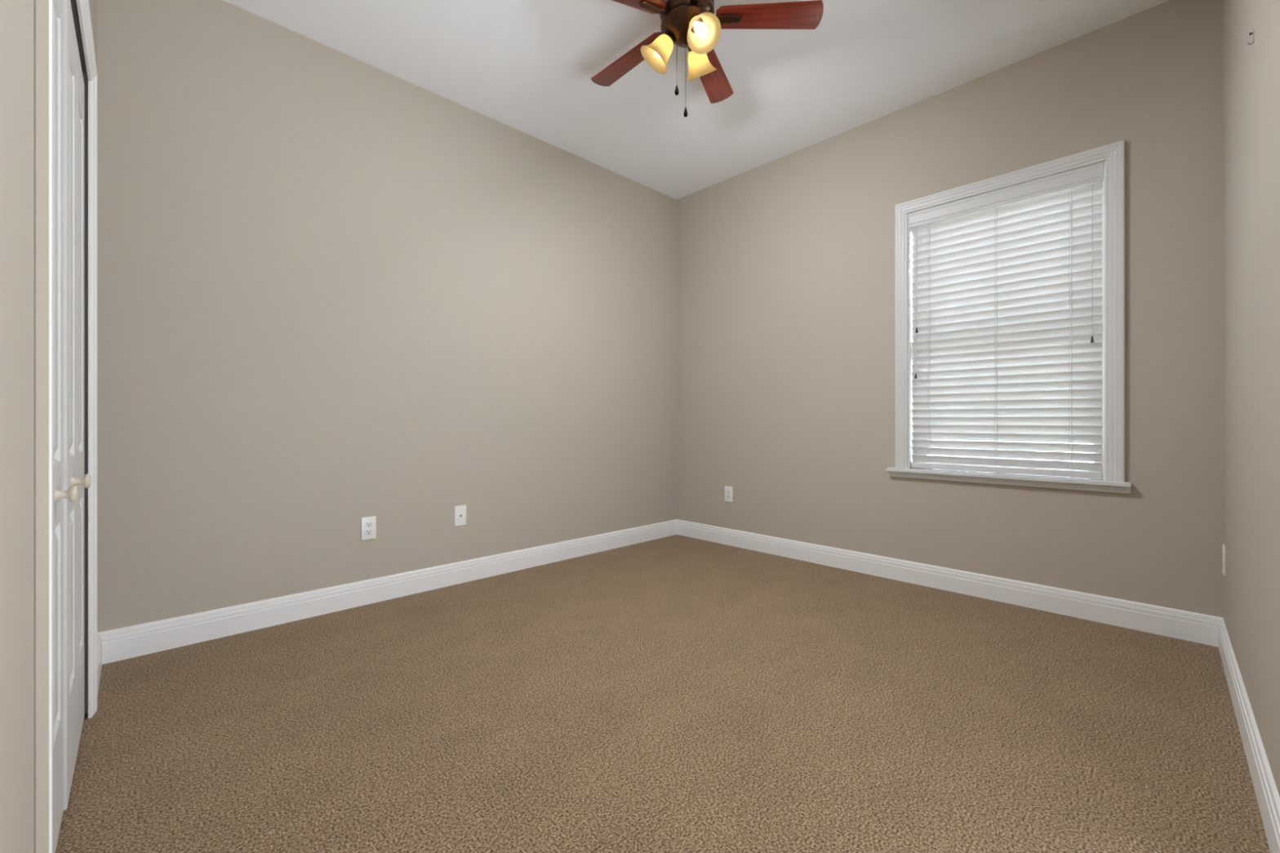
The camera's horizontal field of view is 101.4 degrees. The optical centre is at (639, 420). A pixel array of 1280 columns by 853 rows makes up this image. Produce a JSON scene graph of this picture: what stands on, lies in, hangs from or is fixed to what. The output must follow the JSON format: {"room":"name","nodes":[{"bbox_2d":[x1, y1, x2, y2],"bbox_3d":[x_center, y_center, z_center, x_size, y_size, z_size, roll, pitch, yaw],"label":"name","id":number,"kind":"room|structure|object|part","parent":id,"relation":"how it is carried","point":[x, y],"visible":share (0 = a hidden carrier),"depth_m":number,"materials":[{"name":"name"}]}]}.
{"room":"empty bedroom","nodes":[
{"label":"empty bedroom","id":0,"kind":"room"},
{"bbox_2d":[0,0,97,852],"bbox_3d":[-1.047,-0.439,0.845,0.120,2.718,3.032,0,0,-44],"label":"wall","id":1,"kind":"structure","parent":0,"point":[16,16],"depth_m":0.67,"materials":[{"name":"beige paint"}]},
{"bbox_2d":[52,0,78,852],"bbox_3d":[-1.146,-0.061,1.014,0.070,1.926,0.542,0,0,-44],"label":"door","id":2,"kind":"structure","parent":1,"relation":"in","point":[59,494],"depth_m":1.13,"materials":[{"name":"white paint"}]},
{"bbox_3d":[-1.208,0.155,1.105,0.033,0.037,0.037,0,0,-44],"label":"knob","id":3,"kind":"part","parent":2,"relation":"part of","materials":[{"name":"beige ceramic"}]},
{"bbox_2d":[34,0,97,852],"bbox_3d":[-1.318,-0.096,1.227,0.018,2.032,1.223,0,0,-44],"label":"door frame","id":4,"kind":"structure","parent":1,"relation":"attached to","point":[42,8],"depth_m":0.79,"materials":[{"name":"white paint"}]},
{"bbox_2d":[63,0,90,809],"bbox_3d":[-1.516,-0.061,1.407,0.068,1.926,0.529,0,0,-44],"label":"door","id":5,"kind":"structure","parent":1,"relation":"in","point":[73,83],"depth_m":1.35,"materials":[{"name":"white paint"}]},
{"bbox_3d":[-1.404,0.152,1.318,0.033,0.037,0.037,0,0,-44],"label":"knob","id":6,"kind":"part","parent":5,"relation":"part of","materials":[{"name":"beige ceramic"}]},
{"bbox_2d":[97,632,102,695],"bbox_3d":[-1.894,0.860,1.827,0.014,0.120,0.438,0,0,-44],"label":"baseboard","id":7,"kind":"structure","parent":1,"relation":"attached to","point":[99,639],"depth_m":1.87,"materials":[{"name":"white paint"}]},
{"bbox_2d":[97,0,676,632],"bbox_3d":[-0.946,-0.439,3.193,3.278,2.718,0.200,0,0,-44],"label":"wall","id":8,"kind":"structure","parent":0,"point":[335,290],"depth_m":2.53,"materials":[{"name":"beige paint"}]},
{"bbox_2d":[361,515,376,540],"bbox_3d":[-1.366,0.540,2.640,0.069,0.114,0.008,0,0,-44],"label":"wall outlet","id":9,"kind":"object","parent":8,"relation":"attached to","point":[368,523],"visible":1,"depth_m":2.64,"materials":[{"name":"white plastic"}]},
{"bbox_2d":[365,528,372,535],"bbox_3d":[-1.365,0.559,2.639,0.033,0.028,0.003,0,0,-44],"label":"receptacle","id":10,"kind":"object","parent":9,"relation":"attached to","point":[368,531],"depth_m":2.64,"materials":[{"name":"grey plastic"}]},
{"bbox_2d":[365,520,372,527],"bbox_3d":[-1.365,0.520,2.639,0.033,0.028,0.003,0,0,-44],"label":"receptacle","id":11,"kind":"object","parent":9,"relation":"attached to","point":[368,523],"depth_m":2.64,"materials":[{"name":"grey plastic"}]},
{"bbox_2d":[97,519,676,664],"bbox_3d":[-0.871,0.860,3.117,3.276,0.120,0.014,0,0,-44],"label":"baseboard","id":12,"kind":"structure","parent":8,"relation":"attached to","point":[138,640],"depth_m":2.54,"materials":[{"name":"white paint"}]},
{"bbox_2d":[454,505,466,526],"bbox_3d":[-1.018,0.538,2.975,0.069,0.114,0.014,0,0,-44],"label":"cable plate","id":13,"kind":"object","parent":8,"relation":"attached to","point":[460,511],"visible":1,"depth_m":2.97,"materials":[{"name":"white plastic"}]},
{"bbox_2d":[55,534,1270,852],"bbox_3d":[0.306,0.980,0.680,5.386,0.120,5.549,0,0,-44],"label":"floor","id":14,"kind":"structure","parent":0,"point":[676,693],"depth_m":1.59,"materials":[{"name":"carpet"}]},
{"bbox_2d":[222,0,1169,199],"bbox_3d":[0.306,-1.858,0.680,5.386,0.120,5.549,0,0,-44],"label":"ceiling","id":15,"kind":"structure","parent":0,"point":[528,67],"depth_m":2.60,"materials":[{"name":"white paint"}]},
{"bbox_2d":[591,0,823,117],"bbox_3d":[0.164,-1.516,2.163,1.031,0.564,1.003,0,0,-44],"label":"ceiling fan","id":16,"kind":"object","parent":15,"relation":"hanging from","point":[693,25],"visible":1,"depth_m":2.11,"materials":[{"name":"brown wood"}]},
{"bbox_3d":[-0.048,-1.624,2.365,0.419,0.006,0.120,-5,8,43],"label":"blade","id":17,"kind":"part","parent":16,"relation":"part of","materials":[{"name":"brown wood"}]},
{"bbox_3d":[-0.093,-1.624,1.984,0.419,0.006,0.120,-4,13,-29],"label":"blade","id":18,"kind":"part","parent":16,"relation":"part of","materials":[{"name":"brown wood"}]},
{"bbox_3d":[0.062,-1.515,2.159,0.127,0.137,0.132,0,0,-44],"label":"lamp shade","id":19,"kind":"part","parent":16,"relation":"part of","materials":[{"name":"beige glass"}]},
{"bbox_3d":[0.117,-1.569,2.154,0.055,0.046,0.055,0,0,-44],"label":"lamp arm","id":20,"kind":"part","parent":16,"relation":"part of","materials":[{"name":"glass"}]},
{"bbox_3d":[0.221,-1.569,2.074,0.056,0.046,0.055,0,0,-44],"label":"lamp arm","id":21,"kind":"part","parent":16,"relation":"part of","materials":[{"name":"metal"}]},
{"bbox_3d":[0.230,-1.537,2.050,0.045,0.070,0.061,0,0,-44],"label":"light bulb","id":22,"kind":"part","parent":16,"relation":"part of","materials":[{"name":"white glass"}]},
{"bbox_3d":[0.265,-1.515,2.253,0.127,0.137,0.132,0,0,-6],"label":"lamp shade","id":23,"kind":"part","parent":16,"relation":"part of","materials":[{"name":"beige glass"}]},
{"bbox_3d":[0.239,-1.515,2.026,0.134,0.137,0.135,0,0,-44],"label":"lamp shade","id":24,"kind":"part","parent":16,"relation":"part of","materials":[{"name":"beige glass"}]},
{"bbox_3d":[0.329,-1.624,2.440,0.120,0.006,0.419,-12,-9,24],"label":"blade","id":25,"kind":"part","parent":16,"relation":"part of","materials":[{"name":"brown wood"}]},
{"bbox_3d":[0.516,-1.624,2.105,0.419,0.006,0.120,4,-11,7],"label":"blade","id":26,"kind":"part","parent":16,"relation":"part of","materials":[{"name":"brown wood"}]},
{"bbox_2d":[676,0,1222,617],"bbox_3d":[1.349,-0.439,3.326,0.200,2.718,3.209,0,0,-44],"label":"wall","id":27,"kind":"structure","parent":0,"point":[785,265],"depth_m":2.82,"materials":[{"name":"beige paint"}]},
{"bbox_2d":[724,485,732,502],"bbox_3d":[0.657,0.543,3.889,0.008,0.114,0.069,0,0,-44],"label":"wall outlet","id":28,"kind":"object","parent":27,"relation":"attached to","point":[728,490],"visible":1,"depth_m":3.88,"materials":[{"name":"white plastic"}]},
{"bbox_2d":[726,489,730,498],"bbox_3d":[0.656,0.543,3.888,0.003,0.067,0.034,0,0,-44],"label":"receptacle","id":29,"kind":"object","parent":28,"relation":"attached to","point":[728,491],"depth_m":3.89,"materials":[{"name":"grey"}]},
{"bbox_2d":[676,519,1222,647],"bbox_3d":[1.330,0.860,3.193,0.014,0.120,2.973,0,0,-44],"label":"baseboard","id":30,"kind":"structure","parent":27,"relation":"attached to","point":[1194,627],"depth_m":2.70,"materials":[{"name":"white paint"}]},
{"bbox_2d":[886,139,1132,493],"bbox_3d":[1.877,-0.463,2.752,0.245,1.570,1.038,0,0,-44],"label":"window","id":31,"kind":"structure","parent":27,"relation":"in","point":[1113,155],"depth_m":2.47,"materials":[{"name":"white paint"}]},
{"bbox_2d":[909,162,1103,479],"bbox_3d":[1.846,-0.454,2.710,0.063,1.450,0.831,0,0,-44],"label":"window blind","id":32,"kind":"object","parent":31,"relation":"attached to","point":[1007,284],"visible":1,"depth_m":2.66,"materials":[{"name":"white plastic"}]},
{"bbox_3d":[1.569,-0.825,2.970,0.004,0.601,0.002,0,0,-44],"label":"lift cord","id":33,"kind":"part","parent":32,"relation":"part of","materials":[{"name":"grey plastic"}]},
{"bbox_3d":[1.629,-0.427,2.940,0.036,1.396,0.012,0,0,-30],"label":"ladder cord","id":34,"kind":"part","parent":32,"relation":"part of","materials":[{"name":"white fabric"}]},
{"bbox_3d":[1.850,-0.427,2.712,0.036,1.396,0.012,0,0,-30],"label":"ladder cord","id":35,"kind":"part","parent":32,"relation":"part of","materials":[{"name":"white fabric"}]},
{"bbox_3d":[1.850,0.252,2.714,0.044,0.031,0.820,0,0,-44],"label":"rail","id":36,"kind":"part","parent":32,"relation":"part of","materials":[{"name":"white plastic"}]},
{"bbox_3d":[2.059,-0.427,2.497,0.036,1.396,0.012,0,0,-30],"label":"ladder cord","id":37,"kind":"part","parent":32,"relation":"part of","materials":[{"name":"white fabric"}]},
{"bbox_3d":[1.812,0.282,2.689,0.065,0.020,1.038,0,0,-44],"label":"sill","id":38,"kind":"part","parent":31,"relation":"part of","materials":[{"name":"white paint"}]},
{"bbox_3d":[1.935,-0.113,2.797,0.026,0.734,0.799,0,0,-44],"label":"sash","id":39,"kind":"part","parent":31,"relation":"part of","materials":[{"name":"white plastic"}]},
{"bbox_3d":[1.944,-0.454,2.806,0.068,1.452,0.835,0,0,-44],"label":"frame","id":40,"kind":"part","parent":31,"relation":"part of","materials":[{"name":"white plastic"}]},
{"bbox_2d":[1222,0,1279,796],"bbox_3d":[1.243,-0.439,0.855,0.200,2.718,3.400,0,0,45],"label":"wall","id":41,"kind":"structure","parent":0,"point":[1251,73],"depth_m":1.44,"materials":[{"name":"beige paint"}]},
{"bbox_2d":[1222,543,1226,576],"bbox_3d":[2.294,0.546,2.060,0.069,0.114,0.008,0,0,-44],"label":"wall outlet","id":42,"kind":"object","parent":41,"relation":"attached to","point":[1224,548],"visible":1,"depth_m":2.04,"materials":[{"name":"white plastic"}]},
{"bbox_2d":[1217,617,1279,852],"bbox_3d":[1.781,0.860,1.548,0.014,0.120,1.660,0,0,45],"label":"baseboard","id":43,"kind":"structure","parent":41,"relation":"attached to","point":[1266,792],"depth_m":1.35,"materials":[{"name":"white paint"}]},
{"bbox_2d":[1246,30,1253,44],"bbox_3d":[1.662,-1.041,1.427,0.009,0.036,0.014,0,0,-44],"label":"hook","id":44,"kind":"object","parent":41,"relation":"attached to","point":[1250,33],"visible":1,"depth_m":1.42,"materials":[{"name":"silver metal"}]},
{"label":"outside","id":45,"kind":"structure","parent":0,"visible":0},
{"bbox_3d":[8.408,1.320,9.568,18.604,0.200,30.000,0,0,-44],"label":"ground","id":46,"kind":"structure","parent":45,"visible":0},
{"bbox_2d":[928,440,1084,462],"bbox_3d":[6.627,-1.030,8.534,6.000,4.500,18.000,0,0,-44],"label":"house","id":47,"kind":"structure","parent":46,"relation":"on","point":[944,440],"depth_m":6.85,"materials":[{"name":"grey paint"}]}
]}

